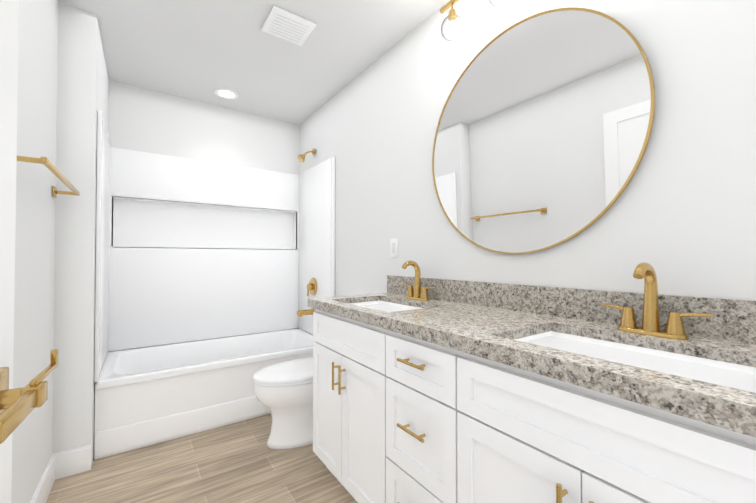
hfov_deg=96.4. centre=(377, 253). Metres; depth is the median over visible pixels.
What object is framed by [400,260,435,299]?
faucet
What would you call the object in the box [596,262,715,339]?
faucet
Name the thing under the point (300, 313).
tub spout
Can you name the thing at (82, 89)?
wall
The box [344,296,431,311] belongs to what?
sink
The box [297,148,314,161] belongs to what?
shower head
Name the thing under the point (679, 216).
wall
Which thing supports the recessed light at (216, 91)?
in the ceiling
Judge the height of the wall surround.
1.546 m
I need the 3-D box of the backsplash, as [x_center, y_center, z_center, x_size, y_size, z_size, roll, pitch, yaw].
[0.587,0.186,1.417,0.021,0.110,1.820,1,-1,-35]
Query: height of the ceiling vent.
0.018 m
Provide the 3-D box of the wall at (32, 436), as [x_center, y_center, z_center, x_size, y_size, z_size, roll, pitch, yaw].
[-0.974,-0.095,0.641,0.120,2.500,2.670,1,-1,-35]
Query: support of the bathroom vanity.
on the floor
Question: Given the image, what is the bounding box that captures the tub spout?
[297,308,314,316]
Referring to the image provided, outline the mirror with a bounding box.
[432,7,654,253]
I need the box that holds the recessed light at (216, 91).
[214,88,237,99]
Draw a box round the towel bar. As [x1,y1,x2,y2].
[17,156,79,197]
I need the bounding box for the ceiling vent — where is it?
[261,6,315,45]
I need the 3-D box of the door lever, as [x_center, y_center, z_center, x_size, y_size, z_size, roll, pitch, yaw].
[-0.445,0.163,0.355,0.132,0.067,0.183,0,-1,-31]
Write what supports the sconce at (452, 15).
attached to the wall at (679, 216)
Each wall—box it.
[11,0,58,502]
[52,2,108,466]
[108,80,299,351]
[299,0,755,334]
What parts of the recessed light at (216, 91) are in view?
recessed ceiling light lens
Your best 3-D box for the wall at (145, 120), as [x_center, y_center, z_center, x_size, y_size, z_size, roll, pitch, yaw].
[-1.509,-0.060,3.112,1.524,2.500,0.300,1,-1,-35]
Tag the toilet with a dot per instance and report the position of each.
(283, 392)
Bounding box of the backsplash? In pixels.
[388,276,755,343]
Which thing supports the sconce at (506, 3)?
attached to the wall at (679, 216)
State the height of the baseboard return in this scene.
0.130 m
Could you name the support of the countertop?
on the bathroom vanity
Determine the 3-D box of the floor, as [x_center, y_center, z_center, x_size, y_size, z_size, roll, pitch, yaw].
[-0.565,1.199,1.608,1.920,0.060,3.817,1,-1,-35]
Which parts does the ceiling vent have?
ceiling air vent slots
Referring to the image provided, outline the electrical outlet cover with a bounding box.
[390,238,397,256]
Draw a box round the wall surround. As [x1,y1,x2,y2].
[94,110,334,381]
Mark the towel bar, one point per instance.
(53, 169)
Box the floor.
[46,414,357,502]
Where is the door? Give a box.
[0,0,18,502]
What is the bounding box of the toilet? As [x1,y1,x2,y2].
[253,357,312,448]
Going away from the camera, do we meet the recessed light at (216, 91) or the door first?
the door
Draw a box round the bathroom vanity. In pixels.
[308,304,755,502]
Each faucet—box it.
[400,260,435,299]
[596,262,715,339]
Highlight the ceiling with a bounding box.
[58,0,447,124]
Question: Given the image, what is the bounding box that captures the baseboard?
[30,455,54,502]
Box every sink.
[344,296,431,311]
[512,328,755,391]
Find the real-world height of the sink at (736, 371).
0.154 m
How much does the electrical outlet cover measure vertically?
0.116 m
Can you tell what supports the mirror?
attached to the wall at (679, 216)
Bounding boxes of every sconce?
[440,0,463,41]
[489,0,511,7]
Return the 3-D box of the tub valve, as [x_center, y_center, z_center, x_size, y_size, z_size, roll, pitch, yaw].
[-0.619,0.307,3.080,0.063,0.168,0.164,1,-1,-35]
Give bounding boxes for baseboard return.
[52,444,91,478]
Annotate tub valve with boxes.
[307,278,316,295]
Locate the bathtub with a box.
[94,329,314,459]
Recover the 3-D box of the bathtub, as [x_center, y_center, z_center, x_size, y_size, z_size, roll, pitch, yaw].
[-1.201,0.964,2.657,1.516,0.440,0.766,1,-1,-35]
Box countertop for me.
[308,292,755,415]
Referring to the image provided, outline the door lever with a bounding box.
[0,349,57,443]
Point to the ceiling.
(200, 50)
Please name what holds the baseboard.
attached to the wall at (32, 436)

